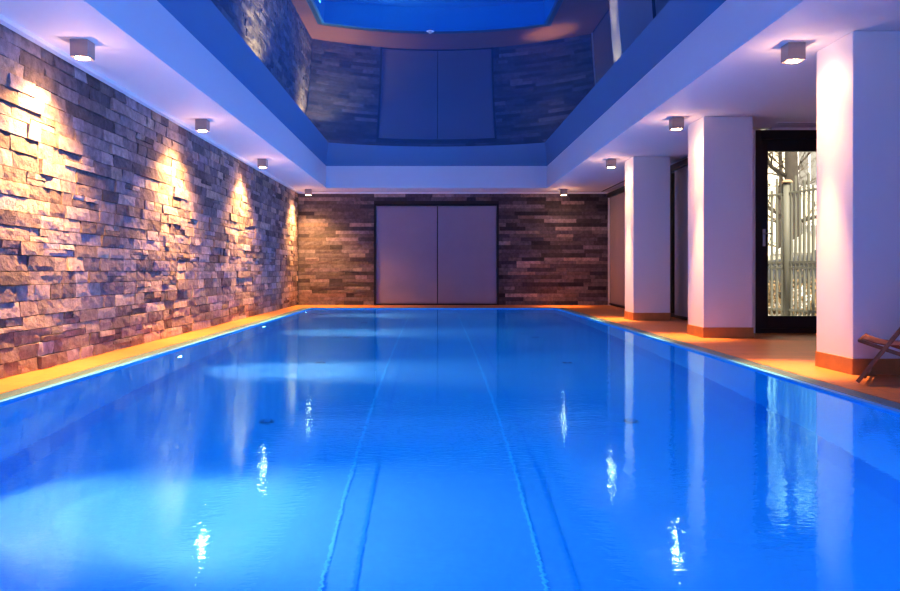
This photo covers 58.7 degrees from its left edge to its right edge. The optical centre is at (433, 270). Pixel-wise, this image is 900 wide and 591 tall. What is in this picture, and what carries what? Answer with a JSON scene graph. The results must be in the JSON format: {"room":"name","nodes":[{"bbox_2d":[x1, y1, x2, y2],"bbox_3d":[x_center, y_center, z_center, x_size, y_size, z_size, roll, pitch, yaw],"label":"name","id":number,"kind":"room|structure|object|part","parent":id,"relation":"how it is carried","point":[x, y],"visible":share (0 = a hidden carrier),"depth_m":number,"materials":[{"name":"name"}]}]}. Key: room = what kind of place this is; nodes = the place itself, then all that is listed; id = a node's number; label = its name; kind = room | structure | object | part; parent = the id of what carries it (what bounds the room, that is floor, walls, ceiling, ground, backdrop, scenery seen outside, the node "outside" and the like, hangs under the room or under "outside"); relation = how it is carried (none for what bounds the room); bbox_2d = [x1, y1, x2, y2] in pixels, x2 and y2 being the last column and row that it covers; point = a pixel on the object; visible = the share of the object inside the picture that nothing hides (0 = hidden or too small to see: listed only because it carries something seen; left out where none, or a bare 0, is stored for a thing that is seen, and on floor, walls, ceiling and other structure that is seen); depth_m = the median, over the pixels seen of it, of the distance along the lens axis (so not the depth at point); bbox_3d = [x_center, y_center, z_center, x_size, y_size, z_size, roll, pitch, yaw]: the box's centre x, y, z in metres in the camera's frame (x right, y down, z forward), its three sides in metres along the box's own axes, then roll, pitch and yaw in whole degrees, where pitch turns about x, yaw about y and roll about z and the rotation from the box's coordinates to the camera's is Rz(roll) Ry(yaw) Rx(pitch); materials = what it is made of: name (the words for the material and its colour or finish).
{"room":"spa","nodes":[
{"label":"spa","id":0,"kind":"room"},
{"bbox_2d":[0,24,297,378],"bbox_3d":[-3.188,-0.515,7.909,0.054,2.626,21.823,0,0,0],"label":"wall","id":1,"kind":"structure","parent":0,"point":[27,82],"depth_m":7.92,"materials":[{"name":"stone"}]},
{"bbox_2d":[0,14,299,193],"bbox_3d":[-3.150,-1.833,7.910,0.060,0.035,21.820,0,0,0],"label":"trim","id":2,"kind":"structure","parent":1,"relation":"attached to","point":[4,21],"depth_m":7.81,"materials":[{"name":"white paint"}]},
{"bbox_2d":[157,0,725,165],"bbox_3d":[0.070,-2.275,8.160,4.920,0.130,19.320,0,0,0],"label":"ceiling","id":3,"kind":"structure","parent":0,"point":[357,82],"depth_m":8.73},
{"bbox_2d":[0,0,899,191],"bbox_3d":[2.010,-2.155,8.010,10.780,0.610,22.020,0,0,0],"label":"ceiling","id":4,"kind":"structure","parent":0,"point":[730,64],"depth_m":8.33,"materials":[{"name":"white paint"}]},
{"bbox_2d":[70,39,94,60],"bbox_3d":[-2.830,-1.781,6.450,0.140,0.138,0.140,0,0,0],"label":"ceiling light","id":5,"kind":"object","parent":4,"relation":"in","point":[80,49],"visible":1,"depth_m":6.38,"materials":[{"name":"silver metal"}]},
{"bbox_2d":[195,119,209,131],"bbox_3d":[-2.830,-1.781,9.800,0.140,0.138,0.140,0,0,0],"label":"ceiling light","id":6,"kind":"object","parent":4,"relation":"in","point":[201,125],"visible":1,"depth_m":9.73,"materials":[{"name":"silver metal"}]},
{"bbox_2d":[257,159,267,167],"bbox_3d":[-2.830,-1.781,13.250,0.140,0.138,0.140,0,0,0],"label":"recessed light","id":7,"kind":"object","parent":4,"relation":"in","point":[261,163],"visible":1,"depth_m":13.18,"materials":[{"name":"silver metal"}]},
{"bbox_2d":[305,189,311,195],"bbox_3d":[-2.830,-1.781,18.100,0.140,0.138,0.140,0,0,0],"label":"recessed light","id":8,"kind":"object","parent":4,"relation":"in","point":[308,192],"visible":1,"depth_m":18.03,"materials":[{"name":"silver metal"}]},
{"bbox_2d":[560,189,566,194],"bbox_3d":[2.940,-1.781,18.080,0.140,0.138,0.140,0,0,0],"label":"recessed light","id":9,"kind":"object","parent":4,"relation":"in","point":[562,191],"visible":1,"depth_m":18.01,"materials":[{"name":"silver metal"}]},
{"bbox_2d":[606,159,615,167],"bbox_3d":[2.940,-1.781,13.250,0.140,0.138,0.140,0,0,0],"label":"recessed light","id":10,"kind":"object","parent":4,"relation":"in","point":[610,163],"visible":1,"depth_m":13.18,"materials":[{"name":"silver metal"}]},
{"bbox_2d":[600,180,624,191],"bbox_3d":[3.910,-1.846,16.600,0.084,0.008,4.024,0,0,0],"label":"air slot","id":11,"kind":"object","parent":4,"relation":"attached to","point":[616,184],"visible":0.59,"depth_m":17.46,"materials":[{"name":"black metal"}]},
{"bbox_2d":[669,117,683,129],"bbox_3d":[2.940,-1.781,9.680,0.140,0.138,0.140,0,0,0],"label":"recessed light","id":12,"kind":"object","parent":4,"relation":"in","point":[675,123],"visible":1,"depth_m":9.61,"materials":[{"name":"silver metal"}]},
{"bbox_2d":[781,42,805,62],"bbox_3d":[2.940,-1.781,6.540,0.140,0.138,0.140,0,0,0],"label":"recessed light","id":13,"kind":"object","parent":4,"relation":"in","point":[791,52],"visible":1,"depth_m":6.47,"materials":[{"name":"silver metal"}]},
{"bbox_2d":[775,123,816,123],"bbox_3d":[4.800,-1.846,10.000,1.024,0.008,0.064,0,0,0],"label":"air slot","id":14,"kind":"object","parent":4,"relation":"attached to","point":[775,123],"visible":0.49,"depth_m":10.01,"materials":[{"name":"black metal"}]},
{"bbox_2d":[0,305,899,402],"bbox_3d":[2.010,0.925,8.010,10.780,0.250,22.020,0,0,0],"label":"floor","id":15,"kind":"structure","parent":0,"point":[790,352],"depth_m":8.37,"materials":[{"name":"tile"}]},
{"bbox_2d":[856,327,899,382],"bbox_3d":[3.565,0.285,5.633,1.003,1.023,0.644,0,0,32],"label":"deck chair","id":16,"kind":"object","parent":15,"relation":"on","point":[866,339],"visible":1,"depth_m":5.63,"materials":[{"name":"brown wood"}]},
{"bbox_3d":[3.388,0.640,5.455,0.851,0.313,0.020,0,0,32],"label":"seat rail","id":17,"kind":"part","parent":16,"relation":"part of","materials":[{"name":"brown wood"}]},
{"bbox_2d":[298,194,607,304],"bbox_3d":[0.585,-0.525,18.951,7.530,2.650,0.338,0,0,0],"label":"wall","id":18,"kind":"structure","parent":0,"point":[514,220],"depth_m":18.81,"materials":[{"name":"stone"}]},
{"bbox_2d":[374,204,498,304],"bbox_3d":[0.068,-0.390,18.880,2.935,2.380,0.180,0,0,0],"label":"door","id":19,"kind":"structure","parent":18,"relation":"in","point":[405,235],"depth_m":18.84,"materials":[{"name":"grey metal"}]},
{"bbox_2d":[300,192,607,193],"bbox_3d":[0.460,-1.833,18.790,7.280,0.035,0.060,0,0,0],"label":"trim","id":20,"kind":"structure","parent":18,"relation":"attached to","point":[300,192],"depth_m":18.76,"materials":[{"name":"white"}]},
{"bbox_2d":[624,157,670,320],"bbox_3d":[3.525,-0.525,13.215,0.606,2.650,0.606,0,0,0],"label":"pillar","id":21,"kind":"structure","parent":0,"point":[647,179],"depth_m":12.92,"materials":[{"name":"white paint"}]},
{"bbox_3d":[3.525,0.738,13.215,0.606,0.125,0.606,0,0,0],"label":"skirting","id":22,"kind":"part","parent":21,"relation":"part of","materials":[{"name":"tile"}]},
{"bbox_2d":[608,157,687,304],"bbox_3d":[4.225,-0.525,14.640,0.250,2.650,8.360,0,0,0],"label":"wall","id":23,"kind":"structure","parent":0,"point":[686,157],"depth_m":18.70,"materials":[{"name":"white paint"}]},
{"bbox_2d":[607,186,624,306],"bbox_3d":[4.082,-0.510,16.585,0.105,2.580,4.070,0,0,0],"label":"roller blind","id":24,"kind":"object","parent":23,"relation":"attached to","point":[617,197],"visible":0.36,"depth_m":17.82,"materials":[{"name":"beige fabric"}]},
{"bbox_2d":[670,171,687,319],"bbox_3d":[4.175,-0.490,12.365,0.070,2.580,3.230,0,0,0],"label":"window","id":25,"kind":"structure","parent":23,"relation":"in","point":[672,173],"depth_m":13.91,"materials":[{"name":"black metal"}]},
{"bbox_3d":[4.173,-0.485,12.365,0.006,2.430,3.090,0,0,0],"label":"pane","id":26,"kind":"part","parent":25,"relation":"part of","materials":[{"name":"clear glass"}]},
{"bbox_2d":[670,158,687,318],"bbox_3d":[4.082,-0.510,12.210,0.105,2.580,2.820,0,0,0],"label":"roller blind","id":27,"kind":"object","parent":25,"relation":"attached to","point":[680,168],"visible":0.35,"depth_m":13.23,"materials":[{"name":"grey fabric"}]},
{"bbox_2d":[687,116,753,337],"bbox_3d":[3.525,-0.525,9.865,0.606,2.650,0.606,0,0,0],"label":"pillar","id":28,"kind":"structure","parent":0,"point":[720,148],"depth_m":9.57,"materials":[{"name":"white paint"}]},
{"bbox_3d":[3.525,0.738,9.865,0.606,0.125,0.606,0,0,0],"label":"skirting","id":29,"kind":"part","parent":28,"relation":"part of","materials":[{"name":"tile"}]},
{"bbox_2d":[753,127,816,332],"bbox_3d":[5.750,-0.525,10.375,3.300,2.650,0.150,0,0,0],"label":"wall","id":30,"kind":"structure","parent":0,"point":[771,128],"depth_m":10.30,"materials":[{"name":"white paint"}]},
{"bbox_2d":[755,130,816,332],"bbox_3d":[4.783,-0.507,10.331,1.274,2.615,0.179,0,0,0],"label":"door","id":31,"kind":"structure","parent":30,"relation":"in","point":[766,141],"depth_m":10.31,"materials":[{"name":"black metal"}]},
{"bbox_3d":[4.294,-0.430,10.276,0.106,0.220,0.069,0,0,0],"label":"handle","id":32,"kind":"part","parent":31,"relation":"part of","materials":[{"name":"silver metal"}]},
{"bbox_2d":[815,31,899,374],"bbox_3d":[3.525,-0.525,6.455,0.606,2.650,0.606,0,0,0],"label":"pillar","id":33,"kind":"structure","parent":0,"point":[858,73],"depth_m":6.16,"materials":[{"name":"white paint"}]},
{"bbox_3d":[3.525,0.738,6.455,0.606,0.125,0.606,0,0,0],"label":"skirting","id":34,"kind":"part","parent":33,"relation":"part of","materials":[{"name":"tile"}]},
{"label":"outside","id":35,"kind":"structure","parent":0,"visible":0},
{"bbox_2d":[768,294,810,315],"bbox_3d":[19.200,0.950,28.230,29.600,0.200,35.540,0,0,0],"label":"ground","id":36,"kind":"structure","parent":35,"point":[774,294],"depth_m":16.19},
{"bbox_2d":[766,129,815,239],"bbox_3d":[8.009,-4.290,18.849,6.763,10.301,7.250,0,0,-29],"label":"bare tree","id":37,"kind":"object","parent":36,"relation":"on","point":[791,168],"visible":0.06,"depth_m":18.79,"materials":[{"name":"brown plant"}]},
{"bbox_2d":[768,269,815,315],"bbox_3d":[6.695,0.397,14.597,1.781,0.928,1.305,0,0,0],"label":"shrub","id":38,"kind":"object","parent":36,"relation":"on","point":[774,285],"visible":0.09,"depth_m":14.55,"materials":[{"name":"brown plant"}]},
{"bbox_2d":[768,231,815,314],"bbox_3d":[8.577,-0.020,16.602,4.863,1.738,1.961,0,0,-5],"label":"car","id":39,"kind":"object","parent":36,"relation":"on","point":[779,249],"visible":0.03,"depth_m":15.57,"materials":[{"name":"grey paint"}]},
{"bbox_2d":[768,173,816,315],"bbox_3d":[5.780,-0.338,12.754,0.249,2.376,3.112,0,0,-16],"label":"metal fence","id":40,"kind":"object","parent":36,"relation":"on","point":[787,192],"visible":0.48,"depth_m":12.80,"materials":[{"name":"grey metal"}]},
{"bbox_3d":[5.500,-0.140,13.600,0.030,0.036,1.300,0,0,-23],"label":"rail","id":41,"kind":"part","parent":40,"relation":"part of","materials":[{"name":"grey metal"}]},
{"bbox_3d":[5.750,-0.290,13.000,0.120,2.280,0.120,0,0,0],"label":"post","id":42,"kind":"part","parent":40,"relation":"part of","materials":[{"name":"grey metal"}]},
{"bbox_3d":[5.930,-0.050,12.125,0.030,0.024,1.787,0,0,-12],"label":"rail","id":43,"kind":"part","parent":40,"relation":"part of","materials":[{"name":"grey metal"}]},
{"bbox_3d":[5.930,-0.140,12.125,0.030,0.036,1.787,0,0,-12],"label":"rail","id":44,"kind":"part","parent":40,"relation":"part of","materials":[{"name":"grey metal"}]},
{"bbox_3d":[5.930,0.630,12.125,0.030,0.036,1.787,0,0,-12],"label":"rail","id":45,"kind":"part","parent":40,"relation":"part of","materials":[{"name":"grey metal"}]},
{"bbox_3d":[5.930,-1.260,12.125,0.030,0.032,1.787,0,0,-12],"label":"rail","id":46,"kind":"part","parent":40,"relation":"part of","materials":[{"name":"grey metal"}]},
{"bbox_2d":[768,152,816,255],"bbox_3d":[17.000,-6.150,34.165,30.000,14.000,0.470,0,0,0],"label":"building","id":47,"kind":"structure","parent":36,"relation":"on","point":[771,177],"depth_m":34.00,"materials":[{"name":"white"}]},
{"bbox_3d":[15.950,-4.400,33.935,0.900,1.500,0.010,0,0,0],"label":"pane","id":48,"kind":"part","parent":47,"relation":"part of","materials":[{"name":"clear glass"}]},
{"bbox_2d":[768,152,816,248],"bbox_3d":[12.419,-3.551,28.621,5.059,8.812,5.942,0,0,18],"label":"slender tree","id":49,"kind":"object","parent":36,"relation":"on","point":[781,179],"visible":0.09,"depth_m":28.50,"materials":[{"name":"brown plant"}]},
{"bbox_3d":[0.000,0.925,8.150,5.660,0.150,18.700,0,0,0],"label":"floor","id":50,"kind":"structure","parent":0,"visible":0},
{"bbox_2d":[0,308,899,414],"bbox_3d":[0.000,1.636,8.050,5.400,1.664,18.600,0,0,0],"label":"basin","id":51,"kind":"object","parent":50,"relation":"in","point":[870,403],"visible":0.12,"depth_m":6.81,"materials":[{"name":"blue tile"}]},
{"bbox_2d":[0,309,899,590],"bbox_3d":[0.000,0.818,8.050,5.300,0.001,18.500,0,0,0],"label":"pool water","id":52,"kind":"object","parent":51,"relation":"in","point":[311,449],"visible":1,"depth_m":3.30,"materials":[{"name":"blue liquid"}]},
{"bbox_2d":[0,308,899,409],"bbox_3d":[0.000,0.816,8.148,5.650,0.028,18.695,0,0,0],"label":"grate","id":53,"kind":"object","parent":50,"relation":"on","point":[868,397],"visible":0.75,"depth_m":6.66,"materials":[{"name":"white plastic"}]}
]}

